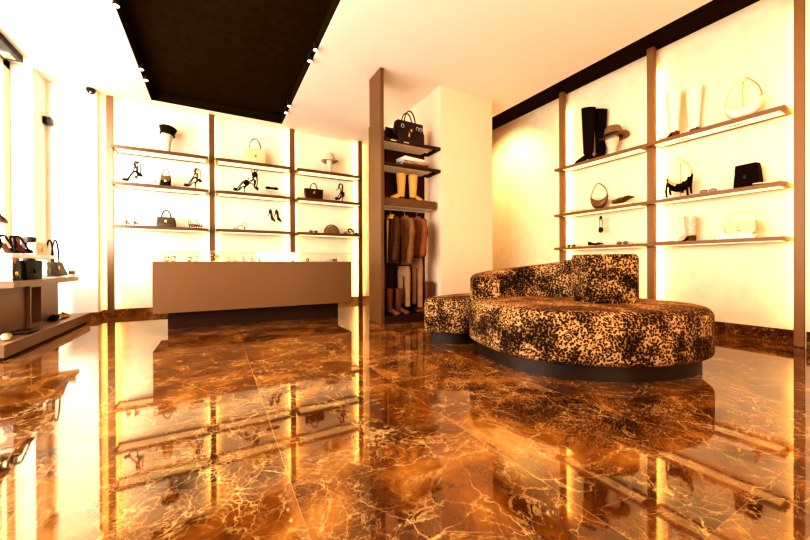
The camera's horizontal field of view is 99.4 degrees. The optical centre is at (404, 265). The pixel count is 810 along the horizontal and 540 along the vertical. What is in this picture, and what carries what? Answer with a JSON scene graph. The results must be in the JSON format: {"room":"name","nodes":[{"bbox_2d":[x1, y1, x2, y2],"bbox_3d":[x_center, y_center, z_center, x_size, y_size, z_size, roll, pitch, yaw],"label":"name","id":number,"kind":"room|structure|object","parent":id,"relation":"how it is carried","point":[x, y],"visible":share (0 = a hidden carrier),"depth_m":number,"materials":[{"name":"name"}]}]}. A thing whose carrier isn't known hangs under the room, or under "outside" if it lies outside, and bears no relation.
{"room":"shop","nodes":[
{"label":"shop","id":0,"kind":"room"},
{"bbox_2d":[10,63,46,263],"bbox_3d":[-5.151,-0.897,4.579,0.420,3.400,0.400,0,0,-29],"label":"wall","id":1,"kind":"structure","parent":0,"point":[27,86],"depth_m":4.48,"materials":[{"name":"paint"}]},
{"bbox_2d":[0,33,22,274],"bbox_3d":[-2.737,-0.891,0.372,0.262,3.400,9.300,0,0,-29],"label":"window","id":2,"kind":"structure","parent":1,"relation":"in","point":[5,170],"depth_m":4.27,"materials":[{"name":"glass"}]},
{"bbox_2d":[42,116,52,125],"bbox_3d":[-4.997,-2.018,4.800,0.085,0.100,0.089,0,0,-29],"label":"wall speaker","id":3,"kind":"object","parent":1,"relation":"attached to","point":[46,120],"visible":1,"depth_m":4.77,"materials":[{"name":"plastic"}]},
{"bbox_2d":[46,81,102,313],"bbox_3d":[-5.116,-0.898,5.083,0.970,3.400,0.450,0,0,-29],"label":"wall","id":4,"kind":"structure","parent":0,"point":[74,139],"depth_m":5.01,"materials":[{"name":"paint"}]},
{"bbox_2d":[102,98,368,309],"bbox_3d":[-1.916,-0.917,6.995,6.480,3.400,0.200,0,0,-29],"label":"wall","id":5,"kind":"structure","parent":0,"point":[135,125],"depth_m":6.12,"materials":[{"name":"paint"}]},
{"bbox_2d":[111,144,208,163],"bbox_3d":[-3.913,-1.788,5.574,1.265,0.053,0.348,0,0,-29],"label":"display shelf","id":6,"kind":"object","parent":5,"relation":"attached to","point":[119,149],"visible":1,"depth_m":5.48,"materials":[{"name":"brown metal"}]},
{"bbox_2d":[115,148,205,162],"bbox_3d":[-3.897,-1.764,5.545,1.175,0.005,0.200,0,0,-29],"label":"diffuser","id":7,"kind":"object","parent":6,"relation":"attached to","point":[120,150],"depth_m":5.51,"materials":[{"name":"plastic"}]},
{"bbox_2d":[161,132,172,150],"bbox_3d":[-3.854,-1.995,5.568,0.172,0.360,0.189,0,0,-29],"label":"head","id":8,"kind":"object","parent":6,"relation":"on","point":[167,139],"visible":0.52,"depth_m":5.52},
{"bbox_2d":[159,124,176,137],"bbox_3d":[-3.842,-2.174,5.574,0.246,0.159,0.284,0,0,-22],"label":"hat","id":9,"kind":"object","parent":8,"relation":"on","point":[168,129],"visible":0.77,"depth_m":5.48,"materials":[{"name":"black fabric"}]},
{"bbox_2d":[111,181,208,195],"bbox_3d":[-3.912,-1.238,5.576,1.265,0.053,0.348,0,0,-29],"label":"display shelf","id":10,"kind":"object","parent":5,"relation":"attached to","point":[118,184],"visible":0.95,"depth_m":5.49,"materials":[{"name":"brown metal"}]},
{"bbox_2d":[149,170,160,184],"bbox_3d":[-3.980,-1.393,5.462,0.152,0.250,0.086,0,0,-29],"label":"handbag","id":11,"kind":"object","parent":10,"relation":"on","point":[152,180],"visible":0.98,"depth_m":5.44,"materials":[{"name":"white leather"}]},
{"bbox_2d":[116,185,205,194],"bbox_3d":[-3.895,-1.214,5.547,1.175,0.005,0.200,0,0,-29],"label":"diffuser","id":12,"kind":"object","parent":10,"relation":"attached to","point":[118,186],"depth_m":5.50,"materials":[{"name":"plastic"}]},
{"bbox_2d":[161,169,170,185],"bbox_3d":[-3.834,-1.410,5.508,0.140,0.282,0.077,0,0,-29],"label":"handbag","id":13,"kind":"object","parent":10,"relation":"on","point":[165,180],"visible":0.96,"depth_m":5.49,"materials":[{"name":"black leather"}]},
{"bbox_2d":[111,224,208,232],"bbox_3d":[-3.909,-0.588,5.579,1.265,0.053,0.348,0,0,-29],"label":"display shelf","id":14,"kind":"object","parent":5,"relation":"attached to","point":[115,226],"visible":0.86,"depth_m":5.43,"materials":[{"name":"wood"}]},
{"bbox_2d":[117,228,205,231],"bbox_3d":[-3.893,-0.564,5.549,1.175,0.005,0.200,0,0,-29],"label":"diffuser","id":15,"kind":"object","parent":14,"relation":"attached to","point":[117,228],"depth_m":5.55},
{"bbox_2d":[156,210,175,226],"bbox_3d":[-3.853,-0.755,5.547,0.261,0.280,0.120,0,0,-29],"label":"handbag","id":16,"kind":"object","parent":14,"relation":"on","point":[170,221],"visible":0.88,"depth_m":5.51,"materials":[{"name":"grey leather"}]},
{"bbox_2d":[72,296,368,318],"bbox_3d":[-2.059,0.732,6.649,6.980,0.105,0.270,0,0,-29],"label":"baseboard","id":17,"kind":"structure","parent":5,"relation":"attached to","point":[130,311],"depth_m":5.49,"materials":[{"name":"stone"}]},
{"bbox_2d":[215,157,291,173],"bbox_3d":[-2.731,-1.795,6.228,1.250,0.053,0.348,0,0,-29],"label":"display shelf","id":18,"kind":"object","parent":5,"relation":"attached to","point":[218,161],"visible":1,"depth_m":6.15,"materials":[{"name":"brown metal"}]},
{"bbox_2d":[218,161,288,171],"bbox_3d":[-2.714,-1.771,6.198,1.160,0.005,0.200,0,0,-29],"label":"diffuser","id":19,"kind":"object","parent":18,"relation":"attached to","point":[276,168],"depth_m":6.17,"materials":[{"name":"plastic"}]},
{"bbox_2d":[244,138,265,163],"bbox_3d":[-2.706,-2.054,6.202,0.361,0.465,0.150,0,0,-29],"label":"handbag","id":20,"kind":"object","parent":18,"relation":"on","point":[250,154],"visible":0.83,"depth_m":6.15,"materials":[{"name":"beige leather"}]},
{"bbox_2d":[215,190,291,201],"bbox_3d":[-2.729,-1.245,6.230,1.250,0.053,0.348,0,0,-29],"label":"display shelf","id":21,"kind":"object","parent":5,"relation":"attached to","point":[220,193],"visible":1,"depth_m":6.12,"materials":[{"name":"brown metal"}]},
{"bbox_2d":[233,178,252,191],"bbox_3d":[-2.822,-1.408,5.986,0.087,0.263,0.361,0,0,32],"label":"sandal","id":22,"kind":"object","parent":21,"relation":"on","point":[246,182],"visible":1,"depth_m":6.00,"materials":[{"name":"black leather"}]},
{"bbox_2d":[218,193,288,200],"bbox_3d":[-2.712,-1.221,6.200,1.160,0.005,0.200,0,0,-29],"label":"diffuser","id":23,"kind":"object","parent":21,"relation":"attached to","point":[277,198],"depth_m":6.18,"materials":[{"name":"plastic"}]},
{"bbox_2d":[250,169,258,189],"bbox_3d":[-2.731,-1.549,6.237,0.161,0.393,0.086,0,0,24],"label":"sandal","id":24,"kind":"object","parent":21,"relation":"on","point":[254,174],"visible":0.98,"depth_m":6.21,"materials":[{"name":"black leather"}]},
{"bbox_2d":[215,229,291,235],"bbox_3d":[-2.726,-0.595,6.232,1.250,0.053,0.348,0,0,-29],"label":"display shelf","id":25,"kind":"object","parent":5,"relation":"attached to","point":[231,231],"visible":1,"depth_m":6.12,"materials":[{"name":"wood"}]},
{"bbox_2d":[218,232,288,234],"bbox_3d":[-2.710,-0.571,6.202,1.160,0.005,0.200,0,0,-29],"label":"diffuser","id":26,"kind":"object","parent":25,"relation":"attached to","point":[269,233],"depth_m":6.18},
{"bbox_2d":[295,168,361,181],"bbox_3d":[-1.532,-1.802,6.891,1.294,0.053,0.348,0,0,-29],"label":"display shelf","id":27,"kind":"object","parent":5,"relation":"attached to","point":[299,171],"visible":0.86,"depth_m":6.80,"materials":[{"name":"brown metal"}]},
{"bbox_2d":[297,171,358,180],"bbox_3d":[-1.515,-1.778,6.861,1.204,0.005,0.200,0,0,-29],"label":"diffuser","id":28,"kind":"object","parent":27,"relation":"attached to","point":[311,173],"depth_m":6.80,"materials":[{"name":"plastic"}]},
{"bbox_2d":[326,160,332,171],"bbox_3d":[-1.503,-1.993,6.867,0.148,0.330,0.163,0,0,-29],"label":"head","id":29,"kind":"object","parent":27,"relation":"on","point":[329,162],"visible":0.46,"depth_m":6.83},
{"bbox_2d":[321,153,337,163],"bbox_3d":[-1.503,-2.145,6.867,0.334,0.167,0.367,0,0,-29],"label":"hat","id":30,"kind":"object","parent":29,"relation":"on","point":[329,156],"visible":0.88,"depth_m":6.79,"materials":[{"name":"fabric"}]},
{"bbox_2d":[295,197,361,207],"bbox_3d":[-1.530,-1.252,6.893,1.294,0.053,0.348,0,0,-29],"label":"display shelf","id":31,"kind":"object","parent":5,"relation":"attached to","point":[298,199],"visible":0.86,"depth_m":6.81,"materials":[{"name":"wood"}]},
{"bbox_2d":[304,183,322,198],"bbox_3d":[-1.780,-1.440,6.692,0.366,0.327,0.150,0,0,-29],"label":"handbag","id":32,"kind":"object","parent":31,"relation":"on","point":[316,193],"visible":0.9,"depth_m":6.64,"materials":[{"name":"brown leather"}]},
{"bbox_2d":[298,200,358,206],"bbox_3d":[-1.513,-1.228,6.863,1.204,0.005,0.200,0,0,-29],"label":"diffuser","id":33,"kind":"object","parent":31,"relation":"attached to","point":[326,202],"depth_m":6.82,"materials":[{"name":"plastic"}]},
{"bbox_2d":[295,232,361,237],"bbox_3d":[-1.527,-0.602,6.895,1.294,0.053,0.348,0,0,-29],"label":"display shelf","id":34,"kind":"object","parent":5,"relation":"attached to","point":[296,233],"visible":0.86,"depth_m":6.75,"materials":[{"name":"brown metal"}]},
{"bbox_2d":[297,235,357,237],"bbox_3d":[-1.510,-0.578,6.865,1.204,0.005,0.200,0,0,-29],"label":"diffuser","id":35,"kind":"object","parent":34,"relation":"attached to","point":[349,236],"depth_m":6.88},
{"bbox_2d":[324,224,339,233],"bbox_3d":[-1.457,-0.722,6.826,0.325,0.179,0.100,0,0,-29],"label":"bag","id":36,"kind":"object","parent":34,"relation":"on","point":[332,228],"visible":1,"depth_m":6.78,"materials":[{"name":"brown leather"}]},
{"bbox_2d":[0,0,759,144],"bbox_3d":[0.200,-2.709,2.506,7.800,0.200,10.200,0,0,-29],"label":"ceiling","id":37,"kind":"structure","parent":0,"point":[505,53],"depth_m":4.23,"materials":[{"name":"paint"}]},
{"bbox_2d":[106,95,114,316],"bbox_3d":[-4.539,-0.904,5.295,0.086,3.385,0.062,0,0,-29],"label":"post","id":38,"kind":"object","parent":37,"relation":"hanging from","point":[110,206],"visible":1,"depth_m":5.27,"materials":[{"name":"wood"}]},
{"bbox_2d":[209,114,214,260],"bbox_3d":[-3.343,-0.911,5.956,0.090,3.385,0.062,0,0,-29],"label":"post","id":39,"kind":"object","parent":37,"relation":"hanging from","point":[211,116],"visible":0.59,"depth_m":5.92,"materials":[{"name":"wood"}]},
{"bbox_2d":[289,129,294,261],"bbox_3d":[-2.165,-0.917,6.607,0.094,3.385,0.062,0,0,-29],"label":"post","id":40,"kind":"object","parent":37,"relation":"hanging from","point":[291,131],"visible":0.59,"depth_m":6.58,"materials":[{"name":"wood"}]},
{"bbox_2d":[358,141,362,301],"bbox_3d":[-0.951,-0.924,7.278,0.085,3.385,0.062,0,0,-29],"label":"post","id":41,"kind":"object","parent":37,"relation":"hanging from","point":[360,221],"visible":1,"depth_m":7.25,"materials":[{"name":"wood"}]},
{"bbox_2d":[0,301,809,539],"bbox_3d":[0.213,0.830,2.518,7.800,0.080,10.200,0,0,-29],"label":"floor","id":42,"kind":"structure","parent":0,"point":[348,425],"depth_m":1.54,"materials":[{"name":"stone"}]},
{"bbox_2d":[0,276,89,360],"bbox_3d":[-4.121,0.477,3.741,0.500,0.650,2.245,0,0,-29],"label":"display stand","id":43,"kind":"object","parent":42,"relation":"on","point":[23,303],"visible":0.94,"depth_m":3.64,"materials":[{"name":"beige paint"}]},
{"bbox_2d":[0,260,20,280],"bbox_3d":[-3.784,0.047,3.301,0.089,0.202,0.161,0,0,-19],"label":"handbag","id":44,"kind":"object","parent":43,"relation":"on","point":[9,272],"visible":1,"depth_m":3.26,"materials":[{"name":"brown leather"}]},
{"bbox_2d":[5,236,20,263],"bbox_3d":[-4.192,-0.083,3.675,0.255,0.470,0.114,0,0,41],"label":"boot","id":45,"kind":"object","parent":43,"relation":"on","point":[18,239],"visible":0.16,"depth_m":3.68,"materials":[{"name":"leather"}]},
{"bbox_2d":[8,328,38,334],"bbox_3d":[-3.772,0.655,3.401,0.160,0.030,0.220,0,0,-29],"label":"wallet","id":46,"kind":"object","parent":43,"relation":"on","point":[25,330],"visible":0.85,"depth_m":3.35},
{"bbox_2d":[0,253,53,258],"bbox_3d":[-3.892,0.021,3.534,0.135,0.262,0.950,0,0,-29],"label":"display riser","id":47,"kind":"object","parent":43,"relation":"on","point":[2,255],"visible":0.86,"depth_m":3.39,"materials":[{"name":"plastic"}]},
{"bbox_2d":[0,234,18,252],"bbox_3d":[-3.761,-0.199,3.241,0.093,0.174,0.267,0,0,-23],"label":"sandal","id":48,"kind":"object","parent":47,"relation":"on","point":[5,248],"visible":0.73,"depth_m":3.22,"materials":[{"name":"brown leather"}]},
{"bbox_2d":[9,235,33,253],"bbox_3d":[-3.720,-0.199,3.331,0.093,0.174,0.267,0,0,-21],"label":"sandal","id":49,"kind":"object","parent":47,"relation":"on","point":[14,243],"visible":0.98,"depth_m":3.30,"materials":[{"name":"brown leather"}]},
{"bbox_2d":[27,242,48,254],"bbox_3d":[-4.010,-0.186,3.748,0.107,0.142,0.300,0,0,-27],"label":"handbag","id":50,"kind":"object","parent":47,"relation":"on","point":[38,248],"visible":0.94,"depth_m":3.70,"materials":[{"name":"white leather"}]},
{"bbox_2d":[15,260,41,279],"bbox_3d":[-3.911,0.046,3.574,0.110,0.204,0.311,0,0,-23],"label":"handbag","id":51,"kind":"object","parent":43,"relation":"on","point":[30,269],"visible":0.92,"depth_m":3.53,"materials":[{"name":"black leather"}]},
{"bbox_2d":[21,236,36,259],"bbox_3d":[-4.299,-0.088,3.928,0.261,0.480,0.124,0,0,41],"label":"boot","id":52,"kind":"object","parent":43,"relation":"on","point":[26,239],"visible":0.1,"depth_m":3.92,"materials":[{"name":"black leather"}]},
{"bbox_2d":[42,276,66,277],"bbox_3d":[-4.308,0.145,4.200,0.160,0.012,0.400,0,0,-29],"label":"pad","id":53,"kind":"object","parent":43,"relation":"on","point":[52,276],"visible":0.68,"depth_m":4.16,"materials":[{"name":"plastic"}]},
{"bbox_2d":[42,239,67,276],"bbox_3d":[-4.309,-0.091,4.200,0.140,0.450,0.400,0,0,-21],"label":"handbag","id":54,"kind":"object","parent":53,"relation":"on","point":[49,269],"visible":0.91,"depth_m":4.16,"materials":[{"name":"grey leather"}]},
{"bbox_2d":[152,250,350,328],"bbox_3d":[-2.060,0.304,4.931,2.450,0.974,0.723,0,0,-29],"label":"display counter","id":55,"kind":"object","parent":42,"relation":"on","point":[192,294],"depth_m":4.55,"materials":[{"name":"brown wood"}]},
{"bbox_2d":[368,67,440,324],"bbox_3d":[0.004,-0.916,4.935,0.964,3.397,0.402,0,0,-29],"label":"shelving unit","id":56,"kind":"object","parent":42,"relation":"on","point":[384,150],"visible":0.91,"depth_m":4.77,"materials":[{"name":"brown wood"}]},
{"bbox_2d":[385,288,400,315],"bbox_3d":[-0.168,0.503,4.690,0.234,0.360,0.103,0,0,26],"label":"boot","id":57,"kind":"object","parent":56,"relation":"on","point":[389,309],"visible":1,"depth_m":4.68,"materials":[{"name":"brown leather"}]},
{"bbox_2d":[390,173,405,198],"bbox_3d":[-0.098,-1.113,4.869,0.250,0.370,0.131,0,0,-29],"label":"boot","id":58,"kind":"object","parent":56,"relation":"on","point":[400,177],"visible":0.83,"depth_m":4.85,"materials":[{"name":"brown leather"}]},
{"bbox_2d":[394,288,409,314],"bbox_3d":[-0.041,0.502,4.766,0.234,0.360,0.103,0,0,21],"label":"boot","id":59,"kind":"object","parent":56,"relation":"on","point":[397,291],"visible":0.94,"depth_m":4.75,"materials":[{"name":"brown leather"}]},
{"bbox_2d":[397,266,410,306],"bbox_3d":[-0.016,0.298,4.881,0.208,0.570,0.090,0,0,26],"label":"trousers","id":60,"kind":"object","parent":56,"relation":"hanging from","point":[403,272],"visible":0.83,"depth_m":4.84,"materials":[{"name":"beige fabric"}]},
{"bbox_2d":[384,165,429,176],"bbox_3d":[-0.027,-1.340,4.893,0.750,0.004,0.285,0,0,-29],"label":"diffuser","id":61,"kind":"object","parent":56,"relation":"attached to","point":[391,170],"depth_m":4.90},
{"bbox_2d":[384,141,430,154],"bbox_3d":[-0.028,-1.665,4.892,0.750,0.004,0.285,0,0,-29],"label":"diffuser","id":62,"kind":"object","parent":56,"relation":"attached to","point":[393,147],"depth_m":4.91,"materials":[{"name":"plastic"}]},
{"bbox_2d":[392,111,423,143],"bbox_3d":[0.047,-1.953,4.919,0.452,0.489,0.200,0,0,-32],"label":"handbag","id":63,"kind":"object","parent":56,"relation":"on","point":[404,130],"visible":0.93,"depth_m":4.84,"materials":[{"name":"brown leather"}]},
{"bbox_2d":[384,205,432,211],"bbox_3d":[0.008,-0.814,4.939,0.810,0.006,0.200,0,0,-29],"label":"diffuser","id":64,"kind":"object","parent":56,"relation":"attached to","point":[401,207],"depth_m":4.91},
{"bbox_2d":[384,161,440,177],"bbox_3d":[0.039,-1.362,4.923,0.911,0.040,0.344,0,0,-29],"label":"shelf","id":65,"kind":"object","parent":56,"relation":"attached to","point":[390,168],"depth_m":4.87,"materials":[{"name":"brown wood"}]},
{"bbox_2d":[384,137,440,156],"bbox_3d":[0.037,-1.687,4.922,0.911,0.040,0.344,0,0,-29],"label":"shelf","id":66,"kind":"object","parent":56,"relation":"attached to","point":[391,145],"depth_m":4.90,"materials":[{"name":"brown wood"}]},
{"bbox_2d":[400,162,427,167],"bbox_3d":[0.091,-1.404,4.949,0.420,0.039,0.240,0,0,-31],"label":"book","id":67,"kind":"object","parent":56,"relation":"on","point":[402,162],"visible":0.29,"depth_m":4.83,"materials":[{"name":"brown paper"}]},
{"bbox_2d":[399,160,428,165],"bbox_3d":[0.113,-1.445,4.950,0.400,0.041,0.240,0,0,-26],"label":"book","id":68,"kind":"object","parent":67,"relation":"on","point":[405,161],"visible":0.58,"depth_m":4.84,"materials":[{"name":"paper"}]},
{"bbox_2d":[396,156,424,162],"bbox_3d":[0.077,-1.494,4.953,0.360,0.055,0.220,0,0,-38],"label":"book","id":69,"kind":"object","parent":68,"relation":"on","point":[400,159],"visible":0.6,"depth_m":4.85,"materials":[{"name":"paper"}]},
{"bbox_2d":[408,174,422,200],"bbox_3d":[0.157,-1.115,5.009,0.250,0.370,0.131,0,0,-29],"label":"boot","id":70,"kind":"object","parent":56,"relation":"on","point":[412,179],"visible":0.8,"depth_m":4.95,"materials":[{"name":"brown leather"}]},
{"bbox_2d":[410,258,422,306],"bbox_3d":[0.172,0.249,4.985,0.198,0.705,0.090,0,0,29],"label":"trousers","id":71,"kind":"object","parent":56,"relation":"hanging from","point":[417,267],"visible":0.91,"depth_m":4.96,"materials":[{"name":"beige fabric"}]},
{"bbox_2d":[416,281,432,312],"bbox_3d":[0.285,0.460,4.990,0.291,0.440,0.125,0,0,-34],"label":"boot","id":72,"kind":"object","parent":56,"relation":"on","point":[428,285],"visible":0.59,"depth_m":4.97,"materials":[{"name":"brown leather"}]},
{"label":"clothes hanger","id":73,"kind":"object","parent":56,"relation":"hanging from","visible":0},
{"bbox_2d":[397,215,415,264],"bbox_3d":[-0.017,-0.359,4.859,0.397,0.704,0.174,0,0,41],"label":"jacket","id":74,"kind":"object","parent":73,"relation":"hanging from","point":[406,255],"visible":0.67,"depth_m":4.80,"materials":[{"name":"fabric"}]},
{"label":"clothes hanger","id":75,"kind":"object","parent":56,"relation":"hanging from","visible":0},
{"bbox_2d":[413,216,427,257],"bbox_3d":[0.158,-0.405,4.956,0.417,0.614,0.173,0,0,41],"label":"jacket","id":76,"kind":"object","parent":75,"relation":"hanging from","point":[420,240],"visible":0.59,"depth_m":4.88,"materials":[{"name":"orange fabric"}]},
{"bbox_2d":[559,91,565,260],"bbox_3d":[2.509,-0.988,5.461,0.084,3.500,0.075,0,0,-29],"label":"post","id":77,"kind":"object","parent":42,"relation":"on","point":[562,95],"visible":0.59,"depth_m":5.43,"materials":[{"name":"wood"}]},
{"bbox_2d":[424,254,714,382],"bbox_3d":[1.386,0.348,3.231,1.851,0.872,2.184,0,0,-29],"label":"sofa","id":78,"kind":"object","parent":42,"relation":"on","point":[584,317],"visible":1,"depth_m":2.47,"materials":[{"name":"fabric"}]},
{"bbox_2d":[647,46,656,299],"bbox_3d":[3.124,-0.987,4.347,0.084,3.500,0.078,0,0,-29],"label":"post","id":79,"kind":"object","parent":42,"relation":"on","point":[651,52],"visible":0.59,"depth_m":4.32,"materials":[{"name":"wood"}]},
{"bbox_2d":[793,0,804,346],"bbox_3d":[3.734,-0.985,3.244,0.084,3.500,0.072,0,0,-29],"label":"post","id":80,"kind":"object","parent":42,"relation":"on","point":[799,5],"visible":0.77,"depth_m":3.22,"materials":[{"name":"wood"}]},
{"bbox_2d":[389,85,491,296],"bbox_3d":[0.505,-0.923,6.065,1.000,3.400,1.870,0,0,-29],"label":"wall column","id":81,"kind":"structure","parent":0,"point":[459,239],"depth_m":5.21,"materials":[{"name":"paint"}]},
{"bbox_2d":[492,0,793,329],"bbox_3d":[2.446,-0.988,6.006,0.200,3.515,6.150,0,0,-29],"label":"wall","id":82,"kind":"structure","parent":0,"point":[740,283],"depth_m":4.10,"materials":[{"name":"beige paint"}]},
{"bbox_2d":[554,201,646,217],"bbox_3d":[2.788,-0.777,4.919,0.246,0.042,1.317,0,0,-29],"label":"display shelf","id":83,"kind":"object","parent":82,"relation":"attached to","point":[639,204],"visible":0.82,"depth_m":4.77,"materials":[{"name":"wood"}]},
{"bbox_2d":[590,183,608,208],"bbox_3d":[2.782,-0.996,4.921,0.100,0.370,0.270,0,0,-29],"label":"handbag","id":84,"kind":"object","parent":83,"relation":"on","point":[601,203],"visible":0.99,"depth_m":4.88,"materials":[{"name":"brown leather"}]},
{"bbox_2d":[563,206,645,216],"bbox_3d":[2.784,-0.757,4.887,0.143,0.004,1.108,0,0,-29],"label":"diffuser","id":85,"kind":"object","parent":83,"relation":"attached to","point":[615,208],"depth_m":4.83,"materials":[{"name":"plastic"}]},
{"bbox_2d":[609,195,637,206],"bbox_3d":[2.921,-0.856,4.600,0.209,0.118,0.300,0,0,-29],"label":"gloves","id":86,"kind":"object","parent":83,"relation":"on","point":[619,201],"visible":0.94,"depth_m":4.57,"materials":[{"name":"brown leather"}]},
{"bbox_2d":[554,243,646,249],"bbox_3d":[2.790,-0.257,4.921,0.246,0.042,1.317,0,0,-29],"label":"display shelf","id":87,"kind":"object","parent":82,"relation":"attached to","point":[637,244],"visible":0.82,"depth_m":4.77,"materials":[{"name":"gold metal"}]},
{"bbox_2d":[570,246,640,249],"bbox_3d":[2.785,-0.237,4.889,0.143,0.004,1.108,0,0,-29],"label":"diffuser","id":88,"kind":"object","parent":87,"relation":"attached to","point":[583,247],"depth_m":4.84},
{"bbox_2d":[554,144,648,171],"bbox_3d":[2.785,-1.495,4.917,0.246,0.044,1.317,0,0,-29],"label":"display shelf","id":89,"kind":"object","parent":82,"relation":"attached to","point":[632,151],"visible":0.9,"depth_m":4.79,"materials":[{"name":"gold metal"}]},
{"bbox_2d":[575,107,595,162],"bbox_3d":[2.644,-1.915,5.047,0.116,0.795,0.318,0,0,-29],"label":"boot","id":90,"kind":"object","parent":89,"relation":"on","point":[587,113],"visible":0.89,"depth_m":4.96,"materials":[{"name":"black leather"}]},
{"bbox_2d":[594,108,606,157],"bbox_3d":[2.804,-1.905,5.013,0.095,0.775,0.292,0,0,-29],"label":"boot","id":91,"kind":"object","parent":89,"relation":"on","point":[601,113],"visible":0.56,"depth_m":4.93,"materials":[{"name":"black leather"}]},
{"bbox_2d":[564,149,645,170],"bbox_3d":[2.781,-1.478,4.884,0.143,0.004,1.108,0,0,-29],"label":"diffuser","id":92,"kind":"object","parent":89,"relation":"attached to","point":[616,155],"depth_m":4.83,"materials":[{"name":"plastic"}]},
{"bbox_2d":[605,134,618,153],"bbox_3d":[2.847,-1.672,4.726,0.193,0.310,0.155,0,0,-12],"label":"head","id":93,"kind":"object","parent":89,"relation":"on","point":[612,141],"visible":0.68,"depth_m":4.68},
{"bbox_2d":[598,124,629,140],"bbox_3d":[2.861,-1.807,4.710,0.398,0.195,0.362,0,0,-34],"label":"hat","id":94,"kind":"object","parent":93,"relation":"on","point":[615,129],"visible":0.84,"depth_m":4.63,"materials":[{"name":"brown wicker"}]},
{"bbox_2d":[646,104,792,147],"bbox_3d":[3.394,-1.494,3.815,0.246,0.044,1.193,0,0,-29],"label":"display shelf","id":95,"kind":"object","parent":82,"relation":"attached to","point":[783,110],"visible":1,"depth_m":3.67,"materials":[{"name":"gold metal"}]},
{"bbox_2d":[659,89,681,139],"bbox_3d":[3.187,-1.796,4.134,0.119,0.560,0.258,0,0,-17],"label":"boot","id":96,"kind":"object","parent":95,"relation":"on","point":[673,98],"visible":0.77,"depth_m":4.05,"materials":[{"name":"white leather"}]},
{"bbox_2d":[682,84,702,132],"bbox_3d":[3.342,-1.797,4.031,0.119,0.560,0.258,0,0,-17],"label":"boot","id":97,"kind":"object","parent":95,"relation":"on","point":[693,93],"visible":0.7,"depth_m":3.95,"materials":[{"name":"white leather"}]},
{"bbox_2d":[742,79,746,106],"bbox_3d":[3.568,-1.733,3.626,0.100,0.434,0.100,0,0,-29],"label":"stand","id":98,"kind":"object","parent":95,"relation":"on","point":[746,79],"visible":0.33,"depth_m":3.62,"materials":[{"name":"gold metal"}]},
{"bbox_2d":[723,77,763,118],"bbox_3d":[3.521,-1.747,3.577,0.100,0.435,0.317,0,0,-29],"label":"handbag","id":99,"kind":"object","parent":98,"relation":"hanging from","point":[731,113],"visible":0.95,"depth_m":3.54,"materials":[{"name":"white leather"}]},
{"bbox_2d":[646,181,792,204],"bbox_3d":[3.397,-0.775,3.817,0.246,0.042,1.193,0,0,-29],"label":"display shelf","id":100,"kind":"object","parent":82,"relation":"attached to","point":[782,184],"visible":0.94,"depth_m":3.66,"materials":[{"name":"gold metal"}]},
{"bbox_2d":[665,158,693,197],"bbox_3d":[3.249,-1.039,4.063,0.123,0.467,0.289,0,0,-29],"label":"handbag","id":101,"kind":"object","parent":100,"relation":"on","point":[684,185],"visible":1,"depth_m":4.03,"materials":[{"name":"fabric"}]},
{"bbox_2d":[655,186,783,204],"bbox_3d":[3.390,-0.756,3.789,0.143,0.004,1.069,0,0,-29],"label":"diffuser","id":102,"kind":"object","parent":100,"relation":"attached to","point":[775,187],"depth_m":3.71,"materials":[{"name":"plastic"}]},
{"bbox_2d":[733,162,762,187],"bbox_3d":[3.563,-0.925,3.567,0.143,0.249,0.200,0,0,-22],"label":"bag","id":103,"kind":"object","parent":100,"relation":"on","point":[748,174],"visible":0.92,"depth_m":3.52,"materials":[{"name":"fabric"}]},
{"bbox_2d":[646,236,792,245],"bbox_3d":[3.398,-0.255,3.819,0.246,0.042,1.193,0,0,-29],"label":"display shelf","id":104,"kind":"object","parent":82,"relation":"attached to","point":[777,238],"visible":0.94,"depth_m":3.63,"materials":[{"name":"gold metal"}]},
{"bbox_2d":[677,216,696,240],"bbox_3d":[3.311,-0.427,4.039,0.117,0.302,0.242,0,0,-3],"label":"boot","id":105,"kind":"object","parent":104,"relation":"on","point":[690,222],"visible":0.91,"depth_m":3.96,"materials":[{"name":"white leather"}]},
{"bbox_2d":[663,240,779,245],"bbox_3d":[3.392,-0.236,3.791,0.143,0.004,1.069,0,0,-29],"label":"diffuser","id":106,"kind":"object","parent":104,"relation":"attached to","point":[776,240],"depth_m":3.70,"materials":[{"name":"plastic"}]},
{"bbox_2d":[716,235,760,239],"bbox_3d":[3.509,-0.290,3.612,0.201,0.028,0.300,0,0,-29],"label":"book","id":107,"kind":"object","parent":104,"relation":"on","point":[744,236],"visible":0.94,"depth_m":3.54,"materials":[{"name":"paper"}]},
{"bbox_2d":[717,232,758,236],"bbox_3d":[3.504,-0.317,3.621,0.191,0.026,0.280,0,0,-29],"label":"book","id":108,"kind":"object","parent":107,"relation":"on","point":[751,233],"visible":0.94,"depth_m":3.55,"materials":[{"name":"paper"}]},
{"bbox_2d":[724,210,759,233],"bbox_3d":[3.520,-0.456,3.582,0.120,0.242,0.280,0,0,-29],"label":"handbag","id":109,"kind":"object","parent":108,"relation":"on","point":[743,226],"visible":0.99,"depth_m":3.55,"materials":[{"name":"beige leather"}]},
{"bbox_2d":[715,321,792,343],"bbox_3d":[2.399,0.701,5.885,0.015,0.140,5.820,0,0,-29],"label":"baseboard","id":110,"kind":"structure","parent":82,"relation":"attached to","point":[779,335],"depth_m":3.59,"materials":[{"name":"stone"}]},
{"bbox_2d":[805,0,809,348],"bbox_3d":[4.836,-0.981,1.525,0.350,3.515,3.995,0,0,-29],"label":"wall","id":111,"kind":"structure","parent":0,"point":[807,2],"depth_m":3.18,"materials":[{"name":"white paint"}]},
{"label":"clothes hanger","id":112,"kind":"object","parent":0,"visible":0},
{"bbox_2d":[384,214,401,262],"bbox_3d":[-0.214,-0.368,4.751,0.427,0.684,0.173,0,0,43],"label":"coat","id":113,"kind":"object","parent":112,"relation":"hanging from","point":[392,224],"visible":0.84,"depth_m":4.69,"materials":[{"name":"brown fabric"}]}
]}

